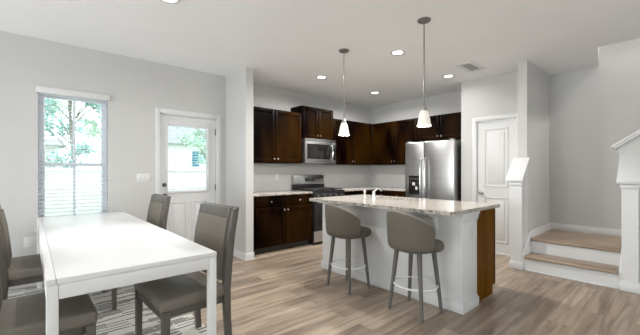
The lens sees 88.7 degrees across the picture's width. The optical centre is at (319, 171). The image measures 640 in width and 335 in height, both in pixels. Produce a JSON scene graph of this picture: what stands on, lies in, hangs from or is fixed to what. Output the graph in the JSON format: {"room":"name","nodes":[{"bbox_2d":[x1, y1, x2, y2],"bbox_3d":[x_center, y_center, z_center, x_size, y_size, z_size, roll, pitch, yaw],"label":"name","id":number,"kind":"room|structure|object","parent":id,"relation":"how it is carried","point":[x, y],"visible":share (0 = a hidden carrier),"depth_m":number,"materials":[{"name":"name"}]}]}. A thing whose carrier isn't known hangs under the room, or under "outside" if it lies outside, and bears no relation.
{"room":"kitchen and dining room","nodes":[
{"label":"kitchen and dining room","id":0,"kind":"room"},
{"bbox_2d":[0,31,225,257],"bbox_3d":[-4.142,-0.110,2.833,7.050,2.740,0.166,0,0,-41],"label":"wall","id":1,"kind":"structure","parent":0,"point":[135,87],"depth_m":4.10,"materials":[{"name":"grey paint"}]},
{"bbox_2d":[8,281,43,289],"bbox_3d":[-4.042,1.212,2.824,6.888,0.095,0.013,0,0,-41],"label":"baseboard","id":2,"kind":"structure","parent":1,"relation":"attached to","point":[31,284],"depth_m":3.55,"materials":[{"name":"white paint"}]},
{"bbox_2d":[24,236,36,247],"bbox_3d":[-3.174,0.770,3.595,0.115,0.115,0.008,0,0,-41],"label":"wall outlet","id":3,"kind":"object","parent":1,"relation":"attached to","point":[31,241],"visible":0.86,"depth_m":3.59,"materials":[{"name":"white plastic"}]},
{"bbox_2d":[34,93,106,231],"bbox_3d":[-2.924,-0.127,3.902,0.722,1.577,0.170,0,0,-41],"label":"window","id":4,"kind":"structure","parent":1,"relation":"attached to","point":[41,162],"depth_m":3.90,"materials":[{"name":"white plastic"}]},
{"bbox_2d":[35,85,109,217],"bbox_3d":[-2.895,-0.155,3.864,0.700,1.582,0.088,0,0,-41],"label":"window blind","id":5,"kind":"object","parent":1,"relation":"attached to","point":[39,89],"visible":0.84,"depth_m":3.84,"materials":[{"name":"white paint"}]},
{"bbox_2d":[137,173,149,181],"bbox_3d":[-2.334,0.085,4.338,0.165,0.117,0.008,0,0,-41],"label":"light switch","id":6,"kind":"object","parent":1,"relation":"attached to","point":[145,177],"visible":1,"depth_m":4.33,"materials":[{"name":"white plastic"}]},
{"bbox_2d":[161,115,215,241],"bbox_3d":[-1.915,0.240,4.788,0.799,2.040,0.189,0,0,-41],"label":"door","id":7,"kind":"structure","parent":1,"relation":"attached to","point":[184,206],"depth_m":4.73,"materials":[{"name":"white paint"}]},
{"bbox_2d":[168,124,206,189],"bbox_3d":[-1.918,-0.203,4.760,0.559,0.917,0.027,0,0,-41],"label":"window","id":8,"kind":"structure","parent":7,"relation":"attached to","point":[177,125],"depth_m":4.76,"materials":[{"name":"white"}]},
{"bbox_2d":[226,67,252,253],"bbox_3d":[-1.263,-0.110,4.974,0.124,2.740,0.775,0,0,-41],"label":"wall","id":9,"kind":"structure","parent":0,"point":[239,84],"depth_m":4.76,"materials":[{"name":"grey paint"}]},
{"bbox_2d":[233,249,254,260],"bbox_3d":[-1.206,1.212,4.910,0.168,0.095,0.647,0,0,-41],"label":"baseboard","id":10,"kind":"structure","parent":9,"relation":"attached to","point":[249,256],"depth_m":4.70,"materials":[{"name":"white paint"}]},
{"bbox_2d":[253,84,370,191],"bbox_3d":[-0.139,-0.110,6.520,3.608,2.740,0.150,0,0,-41],"label":"wall","id":11,"kind":"structure","parent":0,"point":[335,176],"depth_m":6.29,"materials":[{"name":"grey paint"}]},
{"bbox_2d":[253,106,300,163],"bbox_3d":[-0.869,-0.588,5.527,1.182,0.895,0.370,0,0,-41],"label":"upper cabinet","id":12,"kind":"object","parent":11,"relation":"attached to","point":[276,133],"visible":0.8,"depth_m":5.45,"materials":[{"name":"brown wood"}]},
{"bbox_2d":[291,105,332,139],"bbox_3d":[-0.133,-0.883,6.171,0.764,0.583,0.380,0,0,-41],"label":"upper cabinet","id":13,"kind":"object","parent":11,"relation":"attached to","point":[316,123],"visible":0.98,"depth_m":6.02,"materials":[{"name":"brown wood"}]},
{"bbox_2d":[301,138,335,163],"bbox_3d":[-0.095,-0.369,6.130,0.758,0.438,0.482,0,0,-41],"label":"microwave","id":14,"kind":"object","parent":13,"relation":"attached to","point":[313,151],"visible":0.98,"depth_m":5.95,"materials":[{"name":"metal"}]},
{"bbox_2d":[322,118,371,164],"bbox_3d":[0.601,-0.585,6.827,1.191,0.890,0.370,0,0,-41],"label":"upper cabinet","id":15,"kind":"object","parent":11,"relation":"attached to","point":[355,148],"visible":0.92,"depth_m":6.69,"materials":[{"name":"brown wood"}]},
{"bbox_2d":[0,0,639,106],"bbox_3d":[0.009,-1.630,1.009,10.850,0.300,8.600,0,0,-41],"label":"ceiling","id":16,"kind":"structure","parent":0,"point":[286,44],"depth_m":3.59,"materials":[{"name":"paint"}]},
{"bbox_2d":[160,0,180,3],"bbox_3d":[-1.291,-1.486,2.796,0.190,0.028,0.190,0,0,-41],"label":"recessed light","id":17,"kind":"object","parent":16,"relation":"in","point":[164,1],"visible":1,"depth_m":2.85,"materials":[{"name":"white"}]},
{"bbox_2d":[316,76,326,78],"bbox_3d":[0.024,-1.486,5.147,0.190,0.028,0.190,0,0,-41],"label":"recessed light","id":18,"kind":"object","parent":16,"relation":"in","point":[317,77],"visible":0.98,"depth_m":5.15,"materials":[{"name":"white plastic"}]},
{"bbox_2d":[339,48,348,135],"bbox_3d":[0.293,-0.963,4.000,0.132,1.035,0.132,0,0,-41],"label":"pendant lamp","id":19,"kind":"object","parent":16,"relation":"hanging from","point":[343,131],"visible":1,"depth_m":3.96,"materials":[{"name":"glass"}]},
{"bbox_2d":[390,50,405,55],"bbox_3d":[0.967,-1.486,4.074,0.190,0.028,0.190,0,0,-41],"label":"recessed light","id":20,"kind":"object","parent":16,"relation":"in","point":[395,52],"visible":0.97,"depth_m":4.07,"materials":[{"name":"white"}]},
{"bbox_2d":[417,17,430,126],"bbox_3d":[1.016,-0.963,3.198,0.132,1.035,0.132,0,0,-41],"label":"pendant lamp","id":21,"kind":"object","parent":16,"relation":"hanging from","point":[424,119],"visible":1,"depth_m":3.19,"materials":[{"name":"white glass"}]},
{"bbox_2d":[442,74,454,77],"bbox_3d":[1.993,-1.486,5.077,0.190,0.028,0.190,0,0,-41],"label":"recessed light","id":22,"kind":"object","parent":16,"relation":"in","point":[447,75],"visible":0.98,"depth_m":5.08,"materials":[{"name":"white"}]},
{"bbox_2d":[455,61,485,71],"bbox_3d":[2.128,-1.475,4.627,0.460,0.010,0.230,0,0,-41],"label":"ceiling vent","id":23,"kind":"object","parent":16,"relation":"in","point":[471,66],"visible":1,"depth_m":4.61,"materials":[{"name":"white plastic"}]},
{"bbox_2d":[8,242,639,334],"bbox_3d":[0.009,1.310,1.009,10.850,0.100,8.600,0,0,-41],"label":"floor","id":24,"kind":"structure","parent":0,"point":[285,291],"depth_m":3.08,"materials":[{"name":"brown wood"}]},
{"bbox_2d":[7,284,206,334],"bbox_3d":[-1.913,1.254,2.494,1.680,0.012,3.170,0,0,-41],"label":"area rug","id":25,"kind":"object","parent":24,"relation":"on","point":[121,320],"visible":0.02,"depth_m":2.80,"materials":[{"name":"grey carpet"}]},
{"bbox_2d":[0,205,43,299],"bbox_3d":[-2.466,0.749,2.812,0.528,0.999,0.600,0,0,-41],"label":"dining chair","id":26,"kind":"object","parent":25,"relation":"on","point":[15,271],"visible":0.66,"depth_m":2.58,"materials":[{"name":"grey wood"}]},
{"bbox_2d":[0,277,96,334],"bbox_3d":[-1.618,0.749,1.853,0.528,0.999,0.600,0,0,-41],"label":"dining chair","id":27,"kind":"object","parent":25,"relation":"on","point":[23,315],"visible":0.82,"depth_m":1.78,"materials":[{"name":"grey fabric"}]},
{"bbox_2d":[37,212,216,334],"bbox_3d":[-1.844,0.874,2.782,0.817,0.748,2.700,0,0,-41],"label":"dining table","id":28,"kind":"object","parent":25,"relation":"on","point":[88,253],"visible":1,"depth_m":2.02,"materials":[{"name":"white paint"}]},
{"bbox_2d":[102,193,170,309],"bbox_3d":[-1.881,0.749,3.343,0.528,0.999,0.600,0,0,-41],"label":"dining chair","id":29,"kind":"object","parent":25,"relation":"on","point":[157,215],"visible":0.35,"depth_m":3.31,"materials":[{"name":"grey wood"}]},
{"bbox_2d":[134,202,238,334],"bbox_3d":[-0.944,0.749,2.318,0.528,0.999,0.600,0,0,-44],"label":"dining chair","id":30,"kind":"object","parent":25,"relation":"on","point":[169,297],"visible":0.83,"depth_m":2.25,"materials":[{"name":"grey wood"}]},
{"bbox_2d":[253,194,311,254],"bbox_3d":[-0.764,0.818,5.418,1.168,0.885,0.628,0,0,-41],"label":"base cabinet","id":31,"kind":"object","parent":24,"relation":"on","point":[280,222],"visible":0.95,"depth_m":5.19,"materials":[{"name":"brown wood"}]},
{"bbox_2d":[253,190,312,196],"bbox_3d":[-0.775,0.358,5.433,1.172,0.032,0.635,0,0,-41],"label":"countertop","id":32,"kind":"structure","parent":31,"relation":"on","point":[281,192],"depth_m":5.34,"materials":[{"name":"stone"}]},
{"bbox_2d":[292,175,344,244],"bbox_3d":[-0.008,0.665,6.032,0.758,1.190,0.724,0,0,-41],"label":"range","id":33,"kind":"object","parent":24,"relation":"on","point":[313,183],"visible":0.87,"depth_m":5.82,"materials":[{"name":"silver metal"}]},
{"bbox_2d":[297,187,344,191],"bbox_3d":[-0.008,0.331,6.032,0.758,0.049,0.555,0,0,-41],"label":"cooktop","id":34,"kind":"object","parent":33,"relation":"in","point":[313,189],"depth_m":5.92,"materials":[{"name":"metal"}]},
{"bbox_2d":[325,204,370,294],"bbox_3d":[0.303,0.802,3.577,0.510,0.920,0.499,0,0,-38],"label":"bar stool","id":35,"kind":"object","parent":24,"relation":"on","point":[341,223],"visible":1,"depth_m":3.39,"materials":[{"name":"beige fabric"}]},
{"bbox_2d":[345,190,372,195],"bbox_3d":[0.594,0.818,6.619,0.898,0.885,0.628,0,0,-41],"label":"base cabinet","id":36,"kind":"object","parent":24,"relation":"on","point":[368,192],"visible":0.06,"depth_m":6.37,"materials":[{"name":"brown wood"}]},
{"bbox_2d":[375,190,404,196],"bbox_3d":[1.382,0.818,6.827,0.638,0.885,1.345,0,0,-41],"label":"base cabinet","id":37,"kind":"object","parent":24,"relation":"on","point":[378,192],"visible":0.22,"depth_m":6.40,"materials":[{"name":"brown wood"}]},
{"bbox_2d":[342,186,404,191],"bbox_3d":[1.059,0.358,6.558,1.522,0.032,1.380,0,0,-41],"label":"countertop","id":38,"kind":"structure","parent":37,"relation":"on","point":[366,187],"depth_m":6.59,"materials":[{"name":"stone"}]},
{"bbox_2d":[321,203,494,314],"bbox_3d":[0.880,0.817,3.794,0.946,0.886,1.882,0,0,-41],"label":"kitchen island","id":39,"kind":"object","parent":24,"relation":"on","point":[466,266],"visible":0.52,"depth_m":3.24,"materials":[{"name":"white paint"}]},
{"bbox_2d":[309,194,499,215],"bbox_3d":[0.875,0.355,3.799,1.075,0.033,1.900,0,0,-41],"label":"island countertop","id":40,"kind":"structure","parent":39,"relation":"on","point":[420,205],"depth_m":3.47,"materials":[{"name":"stone"}]},
{"bbox_2d":[371,188,381,198],"bbox_3d":[0.713,0.269,4.121,0.097,0.139,0.239,0,0,23],"label":"faucet","id":41,"kind":"object","parent":40,"relation":"on","point":[376,189],"visible":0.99,"depth_m":4.05,"materials":[{"name":"silver metal"}]},
{"bbox_2d":[470,226,473,238],"bbox_3d":[1.397,0.560,3.016,0.070,0.115,0.008,0,0,-41],"label":"wall outlet","id":42,"kind":"object","parent":39,"relation":"attached to","point":[471,227],"visible":1,"depth_m":3.01,"materials":[{"name":"white plastic"}]},
{"bbox_2d":[386,211,443,322],"bbox_3d":[0.853,0.802,2.956,0.510,0.920,0.499,0,0,-37],"label":"bar stool","id":43,"kind":"object","parent":24,"relation":"on","point":[406,233],"visible":1,"depth_m":2.77,"materials":[{"name":"beige fabric"}]},
{"bbox_2d":[405,138,460,200],"bbox_3d":[2.116,0.355,5.921,0.753,1.810,0.935,0,0,-41],"label":"refrigerator","id":44,"kind":"object","parent":24,"relation":"on","point":[432,168],"visible":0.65,"depth_m":5.64,"materials":[{"name":"metal"}]},
{"bbox_2d":[522,222,621,288],"bbox_3d":[4.021,0.330,3.495,1.284,1.860,2.966,0,0,-41],"label":"staircase","id":45,"kind":"structure","parent":24,"relation":"on","point":[543,246],"depth_m":4.01,"materials":[{"name":"white paint"}]},
{"bbox_2d":[371,91,460,187],"bbox_3d":[2.006,-0.110,6.728,0.120,2.740,2.380,0,0,-41],"label":"wall","id":46,"kind":"structure","parent":0,"point":[381,175],"depth_m":6.95,"materials":[{"name":"grey paint"}]},
{"bbox_2d":[372,118,419,164],"bbox_3d":[1.608,-0.585,6.800,0.380,0.890,1.104,0,0,-41],"label":"upper cabinet","id":47,"kind":"object","parent":46,"relation":"attached to","point":[389,139],"visible":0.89,"depth_m":6.70,"materials":[{"name":"brown wood"}]},
{"bbox_2d":[417,112,460,141],"bbox_3d":[2.291,-0.805,6.028,0.380,0.450,0.943,0,0,-41],"label":"upper cabinet","id":48,"kind":"object","parent":46,"relation":"attached to","point":[444,126],"visible":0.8,"depth_m":5.90,"materials":[{"name":"brown wood"}]},
{"bbox_2d":[461,71,516,201],"bbox_3d":[2.913,-0.110,5.294,0.660,2.740,0.970,0,0,-41],"label":"wall","id":49,"kind":"structure","parent":0,"point":[494,95],"depth_m":5.23,"materials":[{"name":"grey paint"}]},
{"bbox_2d":[472,113,516,201],"bbox_3d":[2.729,0.200,5.068,0.116,2.120,0.695,0,0,-41],"label":"trim","id":50,"kind":"structure","parent":49,"relation":"attached to","point":[475,121],"depth_m":5.25,"materials":[{"name":"white paint"}]},
{"bbox_2d":[478,119,514,254],"bbox_3d":[2.706,0.233,5.048,0.108,2.026,0.543,0,0,-41],"label":"door","id":51,"kind":"structure","parent":49,"relation":"in","point":[496,139],"depth_m":5.02,"materials":[{"name":"white paint"}]},
{"bbox_2d":[506,60,548,270],"bbox_3d":[2.987,-0.110,4.651,1.302,2.740,0.199,0,0,-41],"label":"wall","id":52,"kind":"structure","parent":0,"point":[532,82],"depth_m":4.42,"materials":[{"name":"grey paint"}]},
{"bbox_2d":[549,38,639,229],"bbox_3d":[5.183,-1.390,3.250,0.130,5.300,5.100,0,0,-41],"label":"wall","id":53,"kind":"structure","parent":0,"point":[592,109],"depth_m":4.64,"materials":[{"name":"grey paint"}]},
{"bbox_2d":[616,154,639,293],"bbox_3d":[3.321,0.537,3.497,0.272,1.446,0.207,0,0,-41],"label":"newel post","id":54,"kind":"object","parent":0,"point":[628,174],"depth_m":3.44,"materials":[{"name":"white paint"}]},
{"bbox_2d":[619,135,639,157],"bbox_3d":[4.745,-0.110,2.182,0.120,2.740,4.080,0,0,-41],"label":"wall","id":55,"kind":"structure","parent":0,"point":[631,147],"depth_m":3.59,"materials":[{"name":"grey paint"}]},
{"bbox_2d":[611,129,639,149],"bbox_3d":[3.909,-0.872,3.116,0.215,1.240,1.688,0,0,-41],"label":"cap","id":56,"kind":"object","parent":55,"relation":"attached to","point":[617,145],"visible":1,"depth_m":3.59,"materials":[{"name":"white paint"}]},
{"label":"outside","id":57,"kind":"structure","parent":0,"visible":0},
{"bbox_3d":[-11.913,1.560,19.502,36.000,0.100,35.000,0,0,-41],"label":"lawn","id":58,"kind":"structure","parent":57,"visible":0},
{"bbox_2d":[45,139,66,167],"bbox_3d":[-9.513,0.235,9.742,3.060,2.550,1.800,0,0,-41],"label":"house","id":59,"kind":"structure","parent":58,"relation":"on","point":[52,144],"depth_m":10.09,"materials":[{"name":"white"}]},
{"bbox_2d":[45,98,81,138],"bbox_3d":[-12.213,-2.181,13.989,3.640,7.386,4.681,0,0,-41],"label":"tree","id":60,"kind":"object","parent":58,"relation":"on","point":[60,101],"visible":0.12,"depth_m":14.31,"materials":[{"name":"green plant"}]},
{"bbox_2d":[45,97,100,167],"bbox_3d":[-6.927,-0.843,8.855,2.758,4.710,2.738,0,0,-41],"label":"tree","id":61,"kind":"object","parent":58,"relation":"on","point":[68,129],"visible":0.16,"depth_m":8.94,"materials":[{"name":"green plant"}]},
{"bbox_2d":[76,106,100,141],"bbox_3d":[-7.536,-1.354,11.995,2.390,5.732,2.198,0,0,-41],"label":"tree","id":62,"kind":"object","parent":58,"relation":"on","point":[94,127],"visible":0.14,"depth_m":11.34,"materials":[{"name":"green plant"}]},
{"bbox_2d":[45,168,205,215],"bbox_3d":[-3.753,0.665,8.015,11.130,1.690,0.170,0,0,-41],"label":"fence","id":63,"kind":"object","parent":58,"relation":"on","point":[201,174],"visible":0.08,"depth_m":6.90,"materials":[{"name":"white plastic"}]},
{"bbox_2d":[168,126,205,168],"bbox_3d":[-8.886,-0.815,21.513,5.200,4.650,4.600,0,0,-41],"label":"house","id":64,"kind":"structure","parent":58,"relation":"on","point":[172,162],"depth_m":19.59,"materials":[{"name":"white"}]},
{"bbox_2d":[169,126,205,158],"bbox_3d":[-4.982,-1.240,14.655,3.521,5.505,2.459,0,0,-41],"label":"tree","id":65,"kind":"object","parent":58,"relation":"on","point":[199,134],"visible":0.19,"depth_m":14.00,"materials":[{"name":"green plant"}]},
{"bbox_2d":[194,130,205,163],"bbox_3d":[-5.790,-0.691,18.087,2.450,4.407,2.358,0,0,-4],"label":"tree","id":66,"kind":"object","parent":58,"relation":"on","point":[203,138],"visible":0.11,"depth_m":17.68,"materials":[{"name":"green plant"}]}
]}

